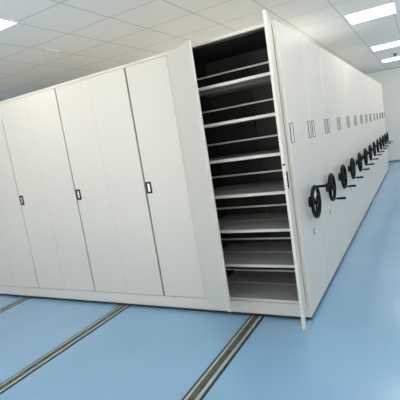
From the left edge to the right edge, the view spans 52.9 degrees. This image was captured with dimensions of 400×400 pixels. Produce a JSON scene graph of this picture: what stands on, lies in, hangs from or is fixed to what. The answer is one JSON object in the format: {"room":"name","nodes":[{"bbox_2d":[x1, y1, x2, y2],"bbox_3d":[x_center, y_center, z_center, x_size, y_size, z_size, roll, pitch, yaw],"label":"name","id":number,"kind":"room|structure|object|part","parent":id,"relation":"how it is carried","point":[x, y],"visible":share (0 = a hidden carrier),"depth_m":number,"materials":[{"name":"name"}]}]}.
{"room":"archive storage room","nodes":[
{"label":"archive storage room","id":0,"kind":"room"},
{"bbox_2d":[0,161,399,399],"bbox_3d":[1.050,0.587,6.654,12.600,0.150,17.200,-4,9,29],"label":"floor","id":1,"kind":"structure","parent":0,"point":[349,349],"depth_m":3.23,"materials":[{"name":"blue plastic"}]},
{"bbox_2d":[0,297,31,312],"bbox_3d":[-1.069,0.766,7.157,0.132,0.008,15.000,-4,9,29],"label":"rail","id":2,"kind":"object","parent":1,"relation":"on","point":[6,307],"visible":0.02,"depth_m":4.93,"materials":[{"name":"grey metal"}]},
{"bbox_2d":[0,305,130,394],"bbox_3d":[0.321,0.661,6.372,0.132,0.008,15.000,-4,9,29],"label":"rail","id":3,"kind":"object","parent":1,"relation":"on","point":[43,360],"visible":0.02,"depth_m":3.50,"materials":[{"name":"grey metal"}]},
{"bbox_2d":[0,9,328,328],"bbox_3d":[-1.169,-0.052,4.409,4.913,2.394,1.139,-4,9,29],"label":"carriage","id":4,"kind":"object","parent":3,"relation":"on","point":[184,177],"visible":1,"depth_m":3.91,"materials":[{"name":"white paint"}]},
{"bbox_3d":[-2.744,0.034,5.129,0.461,2.222,0.022,-4,9,29],"label":"door","id":5,"kind":"part","parent":4,"relation":"part of","materials":[{"name":"white paint"}]},
{"bbox_3d":[-2.343,0.004,4.902,0.460,2.222,0.022,-4,9,29],"label":"door","id":6,"kind":"part","parent":4,"relation":"part of","materials":[{"name":"white paint"}]},
{"bbox_3d":[-2.107,0.004,4.757,0.058,0.112,0.008,-4,9,29],"label":"door handle","id":7,"kind":"part","parent":4,"relation":"part of","materials":[{"name":"black plastic"}]},
{"bbox_3d":[-1.935,-0.027,4.672,0.460,2.222,0.022,-4,9,29],"label":"door","id":8,"kind":"part","parent":4,"relation":"part of","materials":[{"name":"white paint"}]},
{"bbox_3d":[-1.536,-0.057,4.447,0.458,2.222,0.022,-4,9,29],"label":"door","id":9,"kind":"part","parent":4,"relation":"part of","materials":[{"name":"white paint"}]},
{"bbox_3d":[-1.297,-0.057,4.299,0.058,0.112,0.008,-4,9,29],"label":"door handle","id":10,"kind":"part","parent":4,"relation":"part of","materials":[{"name":"black plastic"}]},
{"bbox_3d":[-1.126,-0.088,4.215,0.458,2.222,0.022,-4,9,29],"label":"door","id":11,"kind":"part","parent":4,"relation":"part of","materials":[{"name":"white paint"}]},
{"bbox_3d":[-0.729,-0.118,3.990,0.456,2.222,0.022,-4,9,29],"label":"door","id":12,"kind":"part","parent":4,"relation":"part of","materials":[{"name":"white paint"}]},
{"bbox_3d":[-1.328,-1.244,4.467,4.675,0.025,0.720,-4,9,29],"label":"panel","id":13,"kind":"part","parent":4,"relation":"part of","materials":[{"name":"white paint"}]},
{"bbox_3d":[-0.487,-0.118,3.842,0.058,0.112,0.008,-4,9,29],"label":"door handle","id":14,"kind":"part","parent":4,"relation":"part of","materials":[{"name":"black plastic"}]},
{"bbox_3d":[-0.317,-0.149,3.758,0.456,2.222,0.022,-4,9,29],"label":"door","id":15,"kind":"part","parent":4,"relation":"part of","materials":[{"name":"white paint"}]},
{"bbox_3d":[-0.011,-0.152,3.443,0.022,2.222,0.445,-13,9,-26],"label":"door","id":16,"kind":"part","parent":4,"relation":"part of","materials":[{"name":"white paint"}]},
{"bbox_3d":[0.333,-1.022,3.602,0.914,0.011,0.674,-4,9,29],"label":"shelf","id":17,"kind":"part","parent":4,"relation":"part of","materials":[{"name":"white metal"}]},
{"bbox_3d":[0.381,-0.717,3.645,0.914,0.011,0.674,-4,9,29],"label":"shelf","id":18,"kind":"part","parent":4,"relation":"part of","materials":[{"name":"white metal"}]},
{"bbox_3d":[0.412,-0.317,4.132,0.458,2.222,0.022,-4,9,29],"label":"door","id":19,"kind":"part","parent":4,"relation":"part of","materials":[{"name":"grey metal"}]},
{"bbox_3d":[0.429,-0.412,3.689,0.914,0.011,0.674,-4,9,29],"label":"shelf","id":20,"kind":"part","parent":4,"relation":"part of","materials":[{"name":"white metal"}]},
{"bbox_3d":[0.476,-0.108,3.733,0.914,0.011,0.674,-4,9,29],"label":"shelf","id":21,"kind":"part","parent":4,"relation":"part of","materials":[{"name":"white metal"}]},
{"bbox_3d":[0.524,0.196,3.776,0.914,0.011,0.674,-4,9,29],"label":"shelf","id":22,"kind":"part","parent":4,"relation":"part of","materials":[{"name":"white metal"}]},
{"bbox_3d":[0.572,0.501,3.820,0.914,0.011,0.674,-4,9,29],"label":"shelf","id":23,"kind":"part","parent":4,"relation":"part of","materials":[{"name":"white metal"}]},
{"bbox_3d":[0.620,0.809,3.864,0.914,0.011,0.674,-4,9,29],"label":"shelf","id":24,"kind":"part","parent":4,"relation":"part of","materials":[{"name":"white metal"}]},
{"bbox_3d":[0.816,-0.348,3.903,0.460,2.222,0.022,-4,9,29],"label":"door","id":25,"kind":"part","parent":4,"relation":"part of","materials":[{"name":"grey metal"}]},
{"bbox_3d":[0.640,-0.186,2.969,0.022,2.222,0.425,-7,8,16],"label":"door","id":26,"kind":"part","parent":4,"relation":"part of","materials":[{"name":"white paint"}]},
{"bbox_3d":[0.897,-0.254,3.475,0.035,2.366,0.720,-4,9,29],"label":"panel","id":27,"kind":"part","parent":4,"relation":"part of","materials":[{"name":"white metal"}]},
{"bbox_2d":[300,35,345,285],"bbox_3d":[-0.724,-0.237,5.221,4.913,2.392,0.720,-4,9,29],"label":"carriage","id":28,"kind":"object","parent":3,"relation":"on","point":[310,51],"visible":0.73,"depth_m":4.05,"materials":[{"name":"white paint"}]},
{"bbox_2d":[318,46,355,260],"bbox_3d":[-0.378,-0.382,5.853,4.913,2.392,0.720,-4,9,29],"label":"carriage","id":29,"kind":"object","parent":3,"relation":"on","point":[338,168],"visible":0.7,"depth_m":4.69,"materials":[{"name":"white paint"}]},
{"bbox_2d":[331,54,362,241],"bbox_3d":[-0.031,-0.527,6.485,4.913,2.392,0.720,-4,9,29],"label":"carriage","id":30,"kind":"object","parent":3,"relation":"on","point":[349,162],"visible":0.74,"depth_m":5.33,"materials":[{"name":"white paint"}]},
{"bbox_2d":[342,61,369,227],"bbox_3d":[0.315,-0.671,7.117,4.913,2.392,0.720,-4,9,29],"label":"carriage","id":31,"kind":"object","parent":3,"relation":"on","point":[357,156],"visible":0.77,"depth_m":5.96,"materials":[{"name":"white paint"}]},
{"bbox_2d":[350,66,373,214],"bbox_3d":[0.661,-0.816,7.749,4.913,2.392,0.720,-4,9,29],"label":"carriage","id":32,"kind":"object","parent":3,"relation":"on","point":[361,149],"visible":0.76,"depth_m":6.60,"materials":[{"name":"white paint"}]},
{"bbox_2d":[356,69,377,206],"bbox_3d":[1.007,-0.961,8.381,4.913,2.392,0.720,-4,9,29],"label":"carriage","id":33,"kind":"object","parent":3,"relation":"on","point":[367,146],"visible":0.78,"depth_m":7.23,"materials":[{"name":"white paint"}]},
{"bbox_2d":[362,73,381,198],"bbox_3d":[1.353,-1.106,9.013,4.913,2.392,0.720,-4,9,29],"label":"carriage","id":34,"kind":"object","parent":3,"relation":"on","point":[364,77],"visible":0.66,"depth_m":7.87,"materials":[{"name":"white paint"}]},
{"bbox_2d":[366,75,384,190],"bbox_3d":[1.700,-1.250,9.645,4.913,2.392,0.720,-4,9,29],"label":"carriage","id":35,"kind":"object","parent":3,"relation":"on","point":[368,77],"visible":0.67,"depth_m":8.49,"materials":[{"name":"white paint"}]},
{"bbox_2d":[370,78,386,184],"bbox_3d":[2.046,-1.395,10.277,4.913,2.392,0.720,-4,9,29],"label":"carriage","id":36,"kind":"object","parent":3,"relation":"on","point":[372,80],"visible":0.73,"depth_m":9.12,"materials":[{"name":"white paint"}]},
{"bbox_2d":[374,80,388,178],"bbox_3d":[2.392,-1.540,10.909,4.913,2.392,0.720,-4,9,29],"label":"carriage","id":37,"kind":"object","parent":3,"relation":"on","point":[375,82],"visible":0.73,"depth_m":9.76,"materials":[{"name":"white paint"}]},
{"bbox_2d":[377,82,390,175],"bbox_3d":[2.738,-1.685,11.541,4.913,2.392,0.720,-4,9,29],"label":"carriage","id":38,"kind":"object","parent":3,"relation":"on","point":[378,85],"visible":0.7,"depth_m":10.38,"materials":[{"name":"white paint"}]},
{"bbox_2d":[379,83,392,171],"bbox_3d":[3.084,-1.829,12.173,4.913,2.392,0.720,-4,9,29],"label":"carriage","id":39,"kind":"object","parent":3,"relation":"on","point":[381,94],"visible":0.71,"depth_m":11.03,"materials":[{"name":"white paint"}]},
{"bbox_2d":[182,315,264,399],"bbox_3d":[1.633,0.562,5.631,0.132,0.008,15.000,-4,9,29],"label":"rail","id":40,"kind":"object","parent":1,"relation":"on","point":[198,391],"visible":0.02,"depth_m":2.93,"materials":[{"name":"grey metal"}]},
{"bbox_2d":[0,0,399,100],"bbox_3d":[0.576,-2.445,6.219,12.600,0.150,17.200,-4,9,29],"label":"ceiling","id":41,"kind":"structure","parent":0,"point":[89,37],"depth_m":4.87,"materials":[{"name":"tile"}]},
{"bbox_2d":[0,18,17,30],"bbox_3d":[-2.104,-1.568,3.611,0.598,0.014,0.643,-4,9,29],"label":"recessed light","id":42,"kind":"object","parent":41,"relation":"in","point":[4,23],"visible":1,"depth_m":3.73,"materials":[{"name":"white plastic"}]},
{"bbox_2d":[0,20,14,29],"bbox_3d":[-2.104,-1.571,3.611,0.580,0.007,0.625,-4,9,29],"label":"diffuser","id":43,"kind":"object","parent":42,"relation":"attached to","point":[4,24],"depth_m":3.73,"materials":[{"name":"white plastic"}]},
{"bbox_2d":[344,1,396,24],"bbox_3d":[2.325,-2.527,5.466,0.598,0.014,0.643,-4,9,29],"label":"recessed light","id":44,"kind":"object","parent":41,"relation":"in","point":[386,9],"visible":1,"depth_m":5.44,"materials":[{"name":"white plastic"}]},
{"bbox_2d":[370,40,399,50],"bbox_3d":[3.844,-3.162,8.239,0.598,0.014,0.643,-4,9,29],"label":"recessed light","id":45,"kind":"object","parent":41,"relation":"in","point":[394,43],"visible":1,"depth_m":8.23,"materials":[{"name":"white plastic"}]},
{"bbox_2d":[381,56,399,62],"bbox_3d":[5.059,-3.670,10.457,0.598,0.014,0.643,-4,9,29],"label":"recessed light","id":46,"kind":"object","parent":41,"relation":"in","point":[397,57],"visible":1,"depth_m":10.47,"materials":[{"name":"white plastic"}]},
{"bbox_2d":[365,68,399,160],"bbox_3d":[4.805,-2.598,13.724,12.600,2.950,0.150,-4,9,29],"label":"wall","id":47,"kind":"structure","parent":0,"point":[389,79],"depth_m":12.85,"materials":[{"name":"grey paint"}]},
{"bbox_2d":[365,66,399,73],"bbox_3d":[4.540,-4.009,13.444,12.200,0.030,0.025,-4,9,29],"label":"trim","id":48,"kind":"structure","parent":47,"relation":"attached to","point":[399,66],"depth_m":12.72,"materials":[{"name":"grey paint"}]}
]}

